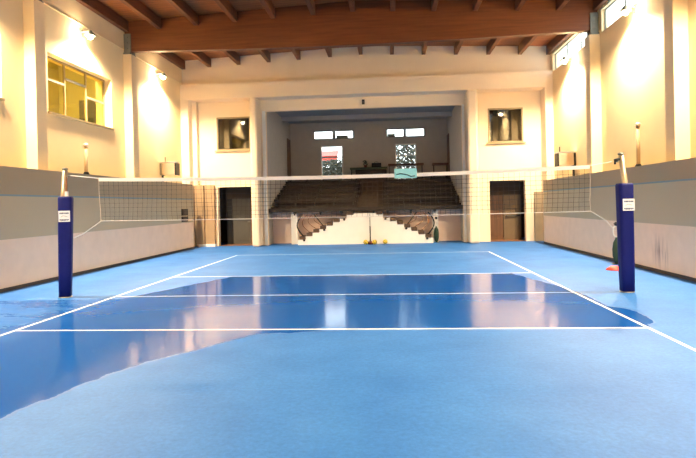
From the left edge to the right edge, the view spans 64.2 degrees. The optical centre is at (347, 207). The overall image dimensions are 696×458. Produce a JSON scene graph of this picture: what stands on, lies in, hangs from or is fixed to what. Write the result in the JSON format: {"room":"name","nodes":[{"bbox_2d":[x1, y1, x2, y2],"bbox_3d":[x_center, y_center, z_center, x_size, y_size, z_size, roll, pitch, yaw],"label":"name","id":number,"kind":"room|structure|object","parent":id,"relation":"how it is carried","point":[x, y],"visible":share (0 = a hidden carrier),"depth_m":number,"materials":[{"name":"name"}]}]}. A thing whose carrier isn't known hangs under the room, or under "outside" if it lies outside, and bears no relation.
{"room":"arena","nodes":[
{"label":"arena","id":0,"kind":"room"},
{"bbox_2d":[47,61,58,112],"bbox_3d":[-11.254,-3.593,14.112,0.100,3.800,13.000,-1,0,4],"label":"wall","id":1,"kind":"structure","parent":0,"point":[53,89],"depth_m":20.25,"materials":[{"name":"yellow paint"}]},
{"bbox_2d":[58,65,95,118],"bbox_3d":[-9.525,-3.667,20.551,2.600,3.800,0.100,-1,0,4],"label":"wall","id":2,"kind":"structure","parent":0,"point":[74,93],"depth_m":20.55,"materials":[{"name":"yellow paint"}]},
{"bbox_2d":[0,0,181,183],"bbox_3d":[-8.703,-2.297,9.721,0.580,8.350,31.600,-1,0,4],"label":"wall","id":3,"kind":"structure","parent":0,"point":[159,114],"depth_m":17.17,"materials":[{"name":"beige paint"}]},
{"bbox_2d":[23,0,47,169],"bbox_3d":[-7.951,-1.729,14.172,0.300,7.130,0.440,-1,0,4],"label":"trim","id":4,"kind":"structure","parent":3,"relation":"attached to","point":[33,10],"depth_m":13.96,"materials":[{"name":"paint"}]},
{"bbox_2d":[47,56,113,130],"bbox_3d":[-8.080,-3.391,16.656,0.355,1.670,3.520,-1,0,4],"label":"window","id":5,"kind":"structure","parent":3,"relation":"in","point":[63,84],"depth_m":16.79,"materials":[{"name":"beige metal"}]},
{"bbox_2d":[79,29,95,39],"bbox_3d":[-7.767,-5.180,16.550,0.460,0.305,0.320,-1,0,4],"label":"floodlight","id":6,"kind":"object","parent":3,"relation":"attached to","point":[89,34],"visible":1,"depth_m":16.50,"materials":[{"name":"grey metal"}]},
{"bbox_2d":[123,54,139,177],"bbox_3d":[-7.561,-1.768,19.438,0.300,7.130,0.440,-1,0,4],"label":"trim","id":7,"kind":"structure","parent":3,"relation":"attached to","point":[129,60],"depth_m":19.22,"materials":[{"name":"paint"}]},
{"bbox_2d":[123,34,135,56],"bbox_3d":[-7.655,-5.691,19.416,0.240,0.720,0.480,-1,0,4],"label":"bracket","id":8,"kind":"object","parent":7,"relation":"on","point":[127,37],"visible":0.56,"depth_m":19.25,"materials":[{"name":"grey metal"}]},
{"bbox_2d":[155,72,166,79],"bbox_3d":[-7.372,-5.219,21.885,0.460,0.305,0.320,-1,0,4],"label":"floodlight","id":9,"kind":"object","parent":3,"relation":"attached to","point":[162,76],"visible":1,"depth_m":21.83,"materials":[{"name":"grey metal"}]},
{"bbox_2d":[159,157,179,181],"bbox_3d":[-7.113,-1.400,22.136,0.662,1.270,0.423,-1,0,4],"label":"heater","id":10,"kind":"object","parent":3,"relation":"attached to","point":[166,168],"visible":0.99,"depth_m":21.96,"materials":[{"name":"beige metal"}]},
{"bbox_2d":[163,165,172,172],"bbox_3d":[-7.130,-1.546,21.949,0.405,0.331,0.023,-1,0,4],"label":"wall heater","id":11,"kind":"object","parent":10,"relation":"attached to","point":[166,168],"depth_m":21.95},
{"bbox_2d":[180,100,196,246],"bbox_3d":[-7.132,-1.503,24.828,0.350,6.520,0.750,-1,0,4],"label":"trim","id":12,"kind":"structure","parent":3,"relation":"attached to","point":[185,105],"depth_m":24.45,"materials":[{"name":"paint"}]},
{"bbox_2d":[0,166,193,288],"bbox_3d":[-8.135,0.486,9.023,0.600,2.770,30.250,-1,0,4],"label":"wall","id":13,"kind":"structure","parent":0,"point":[28,197],"depth_m":15.45,"materials":[{"name":"paint"}]},
{"bbox_2d":[83,143,88,173],"bbox_3d":[-7.711,-1.241,16.324,0.170,1.320,0.170,-1,0,4],"label":"vent pipe","id":14,"kind":"object","parent":13,"relation":"on","point":[85,145],"visible":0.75,"depth_m":16.28,"materials":[{"name":"beige metal"}]},
{"bbox_2d":[0,247,194,292],"bbox_3d":[-7.795,1.826,9.008,0.025,0.075,30.250,-1,0,4],"label":"baseboard","id":15,"kind":"structure","parent":13,"relation":"attached to","point":[167,253],"depth_m":15.64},
{"bbox_2d":[220,187,232,241],"bbox_3d":[-5.494,-1.538,26.637,3.450,6.500,2.600,-1,0,4],"label":"wall","id":16,"kind":"structure","parent":0,"point":[223,223],"depth_m":27.91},
{"bbox_2d":[217,186,252,245],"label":"door","id":17,"kind":"structure","parent":16,"relation":"in","point":[239,229],"depth_m":26.14,"materials":[{"name":"paint"}]},
{"bbox_2d":[267,112,289,244],"bbox_3d":[-3.524,-1.639,28.145,0.200,6.600,5.900,-1,0,4],"label":"wall","id":18,"kind":"structure","parent":0,"point":[278,131],"depth_m":27.04,"materials":[{"name":"paint"}]},
{"bbox_2d":[287,138,290,181],"bbox_3d":[-3.248,-2.545,30.575,0.030,2.490,0.960,-1,0,4],"label":"door","id":19,"kind":"structure","parent":18,"relation":"in","point":[288,140],"depth_m":30.43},
{"bbox_2d":[281,111,451,121],"bbox_3d":[0.909,-4.687,28.472,8.720,0.220,0.250,-1,0,4],"label":"trim","id":20,"kind":"structure","parent":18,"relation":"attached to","point":[448,113],"depth_m":28.36,"materials":[{"name":"paint"}]},
{"bbox_2d":[98,0,556,60],"bbox_3d":[-0.711,-6.825,9.097,17.000,0.511,32.200,-1,0,4],"label":"ceiling","id":21,"kind":"structure","parent":0,"point":[162,8],"depth_m":18.84,"materials":[{"name":"brown wood"}]},
{"bbox_2d":[76,0,128,31],"bbox_3d":[-7.903,-6.292,16.782,0.160,0.370,5.040,-1,0,4],"label":"joist","id":22,"kind":"object","parent":21,"relation":"attached to","point":[96,6],"visible":1,"depth_m":17.79,"materials":[{"name":"brown wood"}]},
{"bbox_2d":[119,0,160,28],"bbox_3d":[-6.728,-6.366,16.695,0.160,0.370,5.040,-1,0,4],"label":"joist","id":23,"kind":"object","parent":21,"relation":"attached to","point":[138,7],"visible":1,"depth_m":17.90,"materials":[{"name":"brown wood"}]},
{"bbox_2d":[157,52,184,69],"bbox_3d":[-7.510,-6.332,22.108,0.160,0.370,5.160,-1,0,4],"label":"joist","id":24,"kind":"object","parent":21,"relation":"attached to","point":[173,58],"visible":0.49,"depth_m":23.44,"materials":[{"name":"brown wood"}]},
{"bbox_2d":[167,0,198,25],"bbox_3d":[-5.413,-6.449,16.597,0.160,0.370,5.040,-1,0,4],"label":"joist","id":25,"kind":"object","parent":21,"relation":"attached to","point":[181,6],"visible":1,"depth_m":17.97,"materials":[{"name":"brown wood"}]},
{"bbox_2d":[188,52,210,66],"bbox_3d":[-6.334,-6.406,22.020,0.160,0.370,5.160,-1,0,4],"label":"joist","id":26,"kind":"object","parent":21,"relation":"attached to","point":[203,58],"visible":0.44,"depth_m":23.55,"materials":[{"name":"brown wood"}]},
{"bbox_2d":[214,0,236,21],"bbox_3d":[-4.068,-6.534,16.497,0.160,0.370,5.040,-1,0,4],"label":"joist","id":27,"kind":"object","parent":21,"relation":"attached to","point":[228,9],"visible":1,"depth_m":18.06,"materials":[{"name":"brown wood"}]},
{"bbox_2d":[222,51,240,64],"bbox_3d":[-5.019,-6.489,21.922,0.160,0.370,5.160,-1,0,4],"label":"joist","id":28,"kind":"object","parent":21,"relation":"attached to","point":[232,55],"visible":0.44,"depth_m":23.54,"materials":[{"name":"brown wood"}]},
{"bbox_2d":[257,50,270,61],"bbox_3d":[-3.675,-6.574,21.822,0.160,0.370,5.160,-1,0,4],"label":"joist","id":29,"kind":"object","parent":21,"relation":"attached to","point":[265,54],"visible":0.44,"depth_m":23.57,"materials":[{"name":"brown wood"}]},
{"bbox_2d":[259,0,274,18],"bbox_3d":[-2.743,-6.618,16.399,0.160,0.370,5.040,-1,0,4],"label":"joist","id":30,"kind":"object","parent":21,"relation":"attached to","point":[268,6],"visible":1,"depth_m":18.12,"materials":[{"name":"brown wood"}]},
{"bbox_2d":[290,49,300,59],"bbox_3d":[-2.350,-6.657,21.724,0.160,0.370,5.160,-1,0,4],"label":"joist","id":31,"kind":"object","parent":21,"relation":"attached to","point":[296,52],"visible":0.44,"depth_m":23.57,"materials":[{"name":"brown wood"}]},
{"bbox_2d":[305,0,315,14],"bbox_3d":[-1.369,-6.705,16.296,0.160,0.370,5.040,-1,0,4],"label":"joist","id":32,"kind":"object","parent":21,"relation":"attached to","point":[310,3],"visible":1,"depth_m":18.15,"materials":[{"name":"brown wood"}]},
{"bbox_2d":[325,48,331,56],"bbox_3d":[-0.975,-6.744,21.622,0.160,0.370,5.160,-1,0,4],"label":"joist","id":33,"kind":"object","parent":21,"relation":"attached to","point":[328,50],"visible":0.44,"depth_m":23.60,"materials":[{"name":"brown wood"}]},
{"bbox_2d":[348,0,354,11],"bbox_3d":[-0.034,-6.789,16.197,0.160,0.370,5.040,-1,0,4],"label":"joist","id":34,"kind":"object","parent":21,"relation":"attached to","point":[351,2],"visible":1,"depth_m":18.21,"materials":[{"name":"brown wood"}]},
{"bbox_2d":[124,0,596,52],"bbox_3d":[0.193,-6.256,18.832,16.000,1.500,0.240,-1,0,4],"label":"roof beam","id":35,"kind":"structure","parent":21,"relation":"attached to","point":[372,23],"depth_m":18.69,"materials":[{"name":"brown wood"}]},
{"bbox_2d":[390,0,394,10],"bbox_3d":[1.313,-6.765,16.098,0.160,0.370,5.040,-1,0,4],"label":"joist","id":36,"kind":"object","parent":21,"relation":"attached to","point":[392,2],"visible":1,"depth_m":18.05,"materials":[{"name":"brown wood"}]},
{"bbox_2d":[422,43,427,54],"bbox_3d":[3.064,-6.775,21.323,0.160,0.370,5.160,-1,0,4],"label":"joist","id":37,"kind":"object","parent":21,"relation":"attached to","point":[424,45],"visible":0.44,"depth_m":23.09,"materials":[{"name":"brown wood"}]},
{"bbox_2d":[431,0,438,10],"bbox_3d":[2.671,-6.736,15.998,0.160,0.370,5.040,-1,0,4],"label":"joist","id":38,"kind":"object","parent":21,"relation":"attached to","point":[434,3],"visible":1,"depth_m":17.98,"materials":[{"name":"brown wood"}]},
{"bbox_2d":[454,41,463,54],"bbox_3d":[4.431,-6.747,21.222,0.160,0.370,5.160,-1,0,4],"label":"joist","id":39,"kind":"object","parent":21,"relation":"attached to","point":[458,44],"visible":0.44,"depth_m":22.85,"materials":[{"name":"brown wood"}]},
{"bbox_2d":[473,0,481,10],"bbox_3d":[4.038,-6.707,15.897,0.160,0.370,5.040,-1,0,4],"label":"joist","id":40,"kind":"object","parent":21,"relation":"attached to","point":[476,3],"visible":1,"depth_m":17.98,"materials":[{"name":"brown wood"}]},
{"bbox_2d":[486,38,500,54],"bbox_3d":[5.799,-6.718,21.121,0.160,0.370,5.160,-1,0,4],"label":"joist","id":41,"kind":"object","parent":21,"relation":"attached to","point":[492,43],"visible":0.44,"depth_m":22.69,"materials":[{"name":"brown wood"}]},
{"bbox_2d":[515,0,526,10],"bbox_3d":[5.405,-6.678,15.796,0.160,0.370,5.040,-1,0,4],"label":"joist","id":42,"kind":"object","parent":21,"relation":"attached to","point":[519,4],"visible":1,"depth_m":17.91,"materials":[{"name":"brown wood"}]},
{"bbox_2d":[518,36,537,54],"bbox_3d":[7.116,-6.690,21.024,0.160,0.370,5.160,-1,0,4],"label":"joist","id":43,"kind":"object","parent":21,"relation":"attached to","point":[526,42],"visible":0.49,"depth_m":22.41,"materials":[{"name":"brown wood"}]},
{"bbox_2d":[546,34,571,54],"bbox_3d":[8.293,-6.665,20.937,0.160,0.370,5.160,-1,0,4],"label":"joist","id":44,"kind":"object","parent":21,"relation":"attached to","point":[559,39],"visible":0.49,"depth_m":22.18,"materials":[{"name":"brown wood"}]},
{"bbox_2d":[556,0,569,10],"bbox_3d":[6.722,-6.651,15.699,0.160,0.370,5.040,-1,0,4],"label":"joist","id":45,"kind":"object","parent":21,"relation":"attached to","point":[560,4],"visible":1,"depth_m":17.82,"materials":[{"name":"brown wood"}]},
{"bbox_2d":[593,0,607,9],"bbox_3d":[7.900,-6.626,15.612,0.160,0.370,5.040,-1,0,4],"label":"joist","id":46,"kind":"object","parent":21,"relation":"attached to","point":[597,4],"visible":1,"depth_m":17.76,"materials":[{"name":"brown wood"}]},
{"bbox_2d":[0,237,695,457],"bbox_3d":[-0.102,1.775,12.174,18.000,0.212,38.300,-1,0,4],"label":"floor","id":47,"kind":"structure","parent":0,"point":[441,349],"depth_m":6.36,"materials":[{"name":"rubber"}]},
{"bbox_2d":[58,168,73,297],"bbox_3d":[-5.728,0.496,11.227,0.310,2.619,0.282,-1,0,-16],"label":"post","id":48,"kind":"object","parent":47,"relation":"on","point":[65,202],"visible":1,"depth_m":11.13,"materials":[{"name":"blue metal"}]},
{"bbox_2d":[70,161,614,237],"bbox_3d":[-0.291,-0.115,10.806,10.646,1.322,0.082,-1,0,4],"label":"net","id":49,"kind":"object","parent":48,"relation":"attached to","point":[584,167],"visible":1,"depth_m":10.80,"materials":[{"name":"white fabric"}]},
{"bbox_2d":[394,168,416,177],"bbox_3d":[1.112,-0.670,10.706,0.430,0.185,0.049,-1,0,4],"label":"banner","id":50,"kind":"object","parent":49,"relation":"hanging from","point":[407,172],"visible":1,"depth_m":10.69,"materials":[{"name":"teal"}]},
{"bbox_2d":[298,211,433,244],"bbox_3d":[0.780,0.869,25.013,6.000,1.437,1.050,-1,0,4],"label":"staircase","id":51,"kind":"structure","parent":47,"relation":"on","point":[354,230],"depth_m":24.52,"materials":[{"name":"white paint"}]},
{"bbox_2d":[296,214,344,240],"bbox_3d":[-1.206,0.865,24.656,2.212,1.224,0.215,-1,0,4],"label":"stair railing","id":52,"kind":"object","parent":51,"relation":"attached to","point":[302,214],"visible":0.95,"depth_m":24.77,"materials":[{"name":"black metal"}]},
{"bbox_2d":[384,212,434,238],"bbox_3d":[2.710,0.783,24.366,2.212,1.224,0.215,-1,0,4],"label":"stair railing","id":53,"kind":"object","parent":51,"relation":"attached to","point":[413,212],"visible":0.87,"depth_m":24.38,"materials":[{"name":"black metal"}]},
{"bbox_2d":[368,214,372,243],"bbox_3d":[0.971,0.917,24.330,0.260,1.340,0.276,-1,0,4],"label":"pole stand","id":54,"kind":"object","parent":47,"relation":"on","point":[370,227],"visible":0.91,"depth_m":24.30,"materials":[{"name":"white metal"}]},
{"bbox_2d":[434,217,438,241],"bbox_3d":[3.920,0.953,24.596,0.239,1.140,0.239,-1,0,-36],"label":"fire extinguisher","id":55,"kind":"object","parent":47,"relation":"on","point":[436,232],"visible":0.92,"depth_m":24.52,"materials":[{"name":"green metal"}]},
{"bbox_2d":[606,266,618,270],"bbox_3d":[6.573,1.479,13.684,0.380,0.100,0.380,-1,0,4],"label":"disc","id":56,"kind":"object","parent":47,"relation":"on","point":[611,268],"visible":0.84,"depth_m":13.58,"materials":[{"name":"red plastic"}]},
{"bbox_2d":[612,222,617,264],"bbox_3d":[7.224,0.938,14.906,0.239,1.140,0.239,-1,0,-36],"label":"fire extinguisher","id":57,"kind":"object","parent":47,"relation":"on","point":[615,247],"visible":0.68,"depth_m":14.86,"materials":[{"name":"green metal"}]},
{"bbox_2d":[614,152,634,292],"bbox_3d":[5.182,0.267,10.410,0.340,2.619,0.282,-1,0,4],"label":"post","id":58,"kind":"object","parent":47,"relation":"on","point":[625,201],"visible":1,"depth_m":10.31,"materials":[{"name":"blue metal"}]},
{"bbox_2d":[268,180,462,212],"bbox_3d":[0.945,-0.633,27.797,8.720,1.480,5.950,-1,0,4],"label":"bleachers","id":59,"kind":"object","parent":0,"point":[444,204],"depth_m":25.61,"materials":[{"name":"wood"}]},
{"bbox_2d":[272,198,355,206],"bbox_3d":[-1.575,-0.277,25.840,3.870,0.340,0.390,-1,0,4],"label":"bench","id":60,"kind":"object","parent":59,"relation":"on","point":[332,200],"visible":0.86,"depth_m":25.93,"materials":[{"name":"brown wood"}]},
{"bbox_2d":[276,193,356,198],"bbox_3d":[-1.523,-0.523,26.617,3.870,0.340,0.390,-1,0,4],"label":"bench","id":61,"kind":"object","parent":59,"relation":"on","point":[334,195],"visible":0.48,"depth_m":26.73,"materials":[{"name":"brown wood"}]},
{"bbox_2d":[286,180,358,185],"bbox_3d":[-1.366,-1.260,28.946,3.870,0.340,0.390,-1,0,4],"label":"bench","id":62,"kind":"object","parent":59,"relation":"on","point":[333,181],"visible":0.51,"depth_m":29.05,"materials":[{"name":"brown wood"}]},
{"bbox_2d":[287,178,359,181],"bbox_3d":[-1.313,-1.506,29.722,3.870,0.340,0.390,-1,0,4],"label":"bench","id":63,"kind":"object","parent":59,"relation":"on","point":[356,178],"visible":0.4,"depth_m":29.57,"materials":[{"name":"brown wood"}]},
{"bbox_2d":[350,167,387,181],"bbox_3d":[1.146,-1.807,30.376,2.050,0.830,0.500,-1,0,4],"label":"folding table","id":64,"kind":"object","parent":59,"relation":"on","point":[359,170],"visible":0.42,"depth_m":30.16,"materials":[{"name":"black metal"}]},
{"bbox_2d":[388,163,423,172],"bbox_3d":[3.157,-1.924,30.206,1.910,0.980,0.500,-1,0,4],"label":"folding table","id":65,"kind":"object","parent":59,"relation":"on","point":[401,164],"visible":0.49,"depth_m":29.98,"materials":[{"name":"brown wood"}]},
{"bbox_2d":[384,175,449,178],"bbox_3d":[3.632,-1.609,29.356,3.450,0.340,0.390,-1,0,4],"label":"bench","id":66,"kind":"object","parent":59,"relation":"on","point":[447,176],"visible":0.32,"depth_m":29.27,"materials":[{"name":"brown wood"}]},
{"bbox_2d":[384,178,451,182],"bbox_3d":[3.580,-1.364,28.580,3.450,0.340,0.390,-1,0,4],"label":"bench","id":67,"kind":"object","parent":59,"relation":"on","point":[413,179],"visible":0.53,"depth_m":28.69,"materials":[{"name":"brown wood"}]},
{"bbox_2d":[384,186,455,191],"bbox_3d":[3.475,-0.872,27.027,3.450,0.340,0.390,-1,0,4],"label":"bench","id":68,"kind":"object","parent":59,"relation":"on","point":[429,187],"visible":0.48,"depth_m":27.14,"materials":[{"name":"brown wood"}]},
{"bbox_2d":[384,190,457,196],"bbox_3d":[3.423,-0.627,26.250,3.450,0.340,0.390,-1,0,4],"label":"bench","id":69,"kind":"object","parent":59,"relation":"on","point":[453,191],"visible":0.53,"depth_m":26.36,"materials":[{"name":"brown wood"}]},
{"bbox_2d":[384,195,459,203],"bbox_3d":[3.370,-0.381,25.474,3.450,0.340,0.390,-1,0,4],"label":"bench","id":70,"kind":"object","parent":59,"relation":"on","point":[421,198],"visible":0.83,"depth_m":25.55,"materials":[{"name":"brown wood"}]},
{"bbox_2d":[432,163,447,176],"bbox_3d":[5.007,-1.953,30.069,0.860,0.960,0.500,-1,0,4],"label":"folding table","id":71,"kind":"object","parent":59,"relation":"on","point":[433,164],"visible":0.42,"depth_m":29.84,"materials":[{"name":"brown wood"}]},
{"bbox_2d":[276,106,454,123],"bbox_3d":[0.855,-4.912,27.797,8.720,0.240,5.900,-1,0,4],"label":"ceiling","id":72,"kind":"structure","parent":0,"point":[436,108],"depth_m":27.79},
{"bbox_2d":[273,209,460,243],"bbox_3d":[0.828,0.832,25.811,8.720,1.500,0.150,-1,0,4],"label":"wall","id":73,"kind":"structure","parent":0,"point":[449,226],"depth_m":25.63,"materials":[{"name":"paint"}]},
{"bbox_2d":[290,119,446,179],"bbox_3d":[1.194,-2.456,30.874,9.800,5.200,0.250,-1,0,4],"label":"wall","id":74,"kind":"structure","parent":0,"point":[370,143],"depth_m":30.75,"materials":[{"name":"paint"}]},
{"bbox_2d":[321,145,342,179],"bbox_3d":[-0.884,-2.412,30.962,1.240,2.120,0.100,-1,0,4],"label":"door","id":75,"kind":"structure","parent":74,"relation":"in","point":[340,145],"depth_m":30.91,"materials":[{"name":"white paint"}]},
{"bbox_2d":[335,130,353,138],"bbox_3d":[-0.217,-4.092,30.901,1.050,0.470,0.100,-1,0,4],"label":"window","id":76,"kind":"structure","parent":74,"relation":"in","point":[337,136],"depth_m":30.91,"materials":[{"name":"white glass"}]},
{"bbox_2d":[386,128,403,136],"bbox_3d":[2.619,-4.151,30.691,0.980,0.470,0.100,-1,0,4],"label":"window","id":77,"kind":"structure","parent":74,"relation":"in","point":[387,135],"depth_m":30.68,"materials":[{"name":"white glass"}]},
{"bbox_2d":[395,143,416,168],"bbox_3d":[3.204,-2.498,30.660,1.160,2.120,0.100,-1,0,4],"label":"door","id":78,"kind":"structure","parent":74,"relation":"in","point":[408,143],"depth_m":30.61,"materials":[{"name":"white paint"}]},
{"bbox_2d":[357,182,382,206],"bbox_3d":[1.172,-0.659,28.031,1.200,1.440,5.450,-1,0,4],"label":"staircase","id":79,"kind":"structure","parent":0,"point":[363,193],"depth_m":27.28,"materials":[{"name":"wood"}]},
{"bbox_2d":[180,46,560,245],"bbox_3d":[0.706,-2.758,24.365,17.200,8.700,1.000,-1,0,4],"label":"wall","id":80,"kind":"structure","parent":0,"point":[503,78],"depth_m":24.17,"materials":[{"name":"paint"}]},
{"bbox_2d":[192,102,199,184],"bbox_3d":[-6.871,-2.895,25.024,0.200,3.750,0.300,-1,0,4],"label":"trim","id":81,"kind":"structure","parent":80,"relation":"attached to","point":[195,119],"depth_m":24.88,"materials":[{"name":"paint"}]},
{"bbox_2d":[194,185,215,243],"bbox_3d":[-6.425,0.306,24.989,0.840,2.630,0.350,-1,0,4],"label":"trim","id":82,"kind":"structure","parent":80,"relation":"attached to","point":[205,230],"depth_m":24.90,"materials":[{"name":"beige paint"}]},
{"bbox_2d":[199,244,216,246],"bbox_3d":[-6.317,1.680,24.977,0.720,0.120,0.380,-1,0,4],"label":"baseboard","id":83,"kind":"structure","parent":80,"relation":"attached to","point":[200,245],"depth_m":24.89,"materials":[{"name":"white paint"}]},
{"bbox_2d":[215,116,249,151],"bbox_3d":[-5.167,-3.327,25.055,1.710,1.560,0.220,-1,0,4],"label":"window","id":84,"kind":"structure","parent":80,"relation":"in","point":[233,133],"depth_m":25.11,"materials":[{"name":"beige glass"}]},
{"bbox_2d":[249,97,262,246],"bbox_3d":[-4.055,-1.567,24.550,0.330,6.520,0.850,-1,0,4],"label":"trim","id":85,"kind":"structure","parent":80,"relation":"attached to","point":[254,103],"depth_m":24.14,"materials":[{"name":"paint"}]},
{"bbox_2d":[262,111,267,244],"bbox_3d":[-3.726,-1.331,24.923,0.140,6.030,0.060,-1,0,4],"label":"trim","id":86,"kind":"structure","parent":80,"relation":"attached to","point":[263,112],"depth_m":24.89,"materials":[{"name":"white paint"}]},
{"bbox_2d":[291,212,298,243],"bbox_3d":[-2.434,0.924,25.351,0.280,1.460,0.250,-1,0,4],"label":"trim","id":87,"kind":"structure","parent":80,"relation":"attached to","point":[294,231],"depth_m":25.23,"materials":[{"name":"white paint"}]},
{"bbox_2d":[432,209,438,241],"bbox_3d":[3.928,0.791,24.880,0.240,1.460,0.250,-1,0,4],"label":"trim","id":88,"kind":"structure","parent":80,"relation":"attached to","point":[433,213],"depth_m":24.75,"materials":[{"name":"white paint"}]},
{"bbox_2d":[462,104,466,241],"bbox_3d":[5.088,-1.516,24.271,0.100,6.030,0.060,-1,0,4],"label":"trim","id":89,"kind":"structure","parent":80,"relation":"attached to","point":[463,127],"depth_m":24.25,"materials":[{"name":"white paint"}]},
{"bbox_2d":[464,89,479,242],"bbox_3d":[5.343,-1.764,23.854,0.440,6.520,0.850,-1,0,4],"label":"trim","id":90,"kind":"structure","parent":80,"relation":"attached to","point":[471,114],"depth_m":23.44,"materials":[{"name":"paint"}]},
{"bbox_2d":[486,107,525,143],"bbox_3d":[6.862,-3.579,24.164,1.660,1.560,0.220,-1,0,4],"label":"window","id":91,"kind":"structure","parent":80,"relation":"in","point":[505,125],"depth_m":24.21,"materials":[{"name":"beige glass"}]},
{"bbox_2d":[489,179,526,241],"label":"door","id":92,"kind":"structure","parent":80,"relation":"in","point":[511,223],"depth_m":25.19,"materials":[{"name":"paint"}]},
{"bbox_2d":[534,192,543,240],"bbox_3d":[8.287,0.362,24.013,0.400,2.140,0.130,-1,0,4],"label":"trim","id":93,"kind":"structure","parent":80,"relation":"attached to","point":[538,217],"depth_m":23.95,"materials":[{"name":"grey paint"}]},
{"bbox_2d":[447,106,463,241],"bbox_3d":[5.370,-1.826,27.486,0.200,6.600,5.900,-1,0,4],"label":"wall","id":94,"kind":"structure","parent":0,"point":[453,122],"depth_m":26.37,"materials":[{"name":"paint"}]},
{"bbox_2d":[447,133,449,177],"bbox_3d":[5.417,-2.726,29.933,0.030,2.490,0.960,-1,0,4],"label":"door","id":95,"kind":"structure","parent":94,"relation":"in","point":[448,154],"depth_m":29.72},
{"bbox_2d":[503,180,524,236],"bbox_3d":[7.193,-1.804,25.697,3.500,6.500,2.600,-1,0,4],"label":"wall","id":96,"kind":"structure","parent":0,"point":[521,181],"depth_m":26.82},
{"bbox_2d":[543,157,695,277],"bbox_3d":[7.229,0.265,7.710,0.660,2.570,29.900,-1,0,4],"label":"wall","id":97,"kind":"structure","parent":0,"point":[664,192],"depth_m":13.87,"materials":[{"name":"paint"}]},
{"bbox_2d":[544,242,695,281],"bbox_3d":[6.914,1.519,7.743,0.025,0.075,29.900,-1,0,4],"label":"baseboard","id":98,"kind":"structure","parent":97,"relation":"attached to","point":[556,245],"depth_m":13.84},
{"bbox_2d":[634,122,641,165],"bbox_3d":[7.840,-1.506,14.972,0.170,1.600,0.170,-1,0,4],"label":"vent pipe","id":99,"kind":"object","parent":97,"relation":"on","point":[638,124],"visible":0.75,"depth_m":14.93,"materials":[{"name":"beige metal"}]},
{"bbox_2d":[551,0,695,178],"bbox_3d":[7.647,-2.715,8.510,0.180,8.500,31.600,-1,0,4],"label":"wall","id":100,"kind":"structure","parent":0,"point":[632,46],"depth_m":16.17,"materials":[{"name":"beige paint"}]},
{"bbox_2d":[540,87,554,216],"bbox_3d":[8.537,-1.831,23.668,0.320,6.520,0.750,-1,0,4],"label":"trim","id":101,"kind":"structure","parent":100,"relation":"attached to","point":[546,94],"depth_m":23.29,"materials":[{"name":"paint"}]},
{"bbox_2d":[554,147,575,175],"bbox_3d":[8.111,-1.658,20.708,0.662,1.270,0.423,-1,0,4],"label":"heater","id":102,"kind":"object","parent":100,"relation":"attached to","point":[568,158],"visible":0.96,"depth_m":20.53,"materials":[{"name":"beige metal"}]},
{"bbox_2d":[561,155,571,163],"bbox_3d":[8.094,-1.804,20.521,0.405,0.331,0.023,-1,0,4],"label":"grille","id":103,"kind":"object","parent":102,"relation":"attached to","point":[565,159],"depth_m":20.52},
{"bbox_2d":[560,55,573,63],"bbox_3d":[8.172,-5.545,20.734,0.460,0.305,0.320,-1,0,4],"label":"floodlight","id":104,"kind":"object","parent":100,"relation":"attached to","point":[564,60],"visible":1,"depth_m":20.68,"materials":[{"name":"grey metal"}]},
{"bbox_2d":[555,33,581,68],"bbox_3d":[8.523,-6.061,20.890,0.040,0.710,4.630,-1,0,4],"label":"window","id":105,"kind":"structure","parent":100,"relation":"in","point":[578,33],"depth_m":21.64,"materials":[{"name":"grey metal"}]},
{"bbox_2d":[585,34,602,172],"bbox_3d":[8.122,-2.096,18.276,0.340,7.130,0.440,-1,0,4],"label":"trim","id":106,"kind":"structure","parent":100,"relation":"attached to","point":[592,41],"depth_m":18.06,"materials":[{"name":"paint"}]},
{"bbox_2d":[587,12,598,35],"bbox_3d":[8.053,-6.021,18.252,0.250,0.720,0.480,-1,0,4],"label":"shoe","id":107,"kind":"object","parent":106,"relation":"on","point":[594,29],"visible":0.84,"depth_m":18.08,"materials":[{"name":"grey metal"}]},
{"bbox_2d":[619,3,637,15],"bbox_3d":[7.777,-5.506,15.399,0.460,0.305,0.320,-1,0,4],"label":"floodlight","id":108,"kind":"object","parent":100,"relation":"attached to","point":[625,10],"visible":1,"depth_m":15.35,"materials":[{"name":"grey metal"}]},
{"bbox_2d":[663,0,690,161],"bbox_3d":[7.733,-2.058,13.011,0.340,7.130,0.440,-1,0,4],"label":"trim","id":109,"kind":"structure","parent":100,"relation":"attached to","point":[675,12],"depth_m":12.79,"materials":[{"name":"paint"}]},
{"bbox_3d":[-9.966,-1.670,14.031,2.600,0.100,13.200,-1,0,4],"label":"floor","id":110,"kind":"structure","parent":0,"visible":0},
{"bbox_2d":[79,100,95,123],"bbox_3d":[-9.045,-2.772,19.670,0.650,2.000,0.600,-1,0,4],"label":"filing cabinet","id":111,"kind":"object","parent":110,"relation":"on","point":[91,105],"visible":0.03,"depth_m":19.37,"materials":[{"name":"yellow metal"}]},
{"label":"outside","id":112,"kind":"structure","parent":0,"visible":0},
{"bbox_3d":[2.323,-1.567,45.863,28.000,0.200,29.700,-1,0,4],"label":"ground","id":113,"kind":"structure","parent":112,"visible":0},
{"bbox_2d":[322,151,338,160],"bbox_3d":[-1.360,-2.776,38.456,1.400,2.460,1.000,-1,0,4],"label":"awning","id":114,"kind":"object","parent":113,"relation":"on","point":[324,153],"visible":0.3,"depth_m":38.20,"materials":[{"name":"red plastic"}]},
{"bbox_2d":[322,159,341,180],"bbox_3d":[-1.047,-2.274,34.434,2.216,1.503,2.194,-1,0,11],"label":"tree","id":115,"kind":"object","parent":113,"relation":"on","point":[335,168],"visible":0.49,"depth_m":33.73,"materials":[{"name":"green plant"}]},
{"bbox_2d":[396,145,414,178],"bbox_3d":[3.603,-2.900,33.792,2.221,2.557,2.166,-1,0,4],"label":"tree","id":116,"kind":"object","parent":113,"relation":"on","point":[409,159],"visible":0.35,"depth_m":33.33,"materials":[{"name":"green plant"}]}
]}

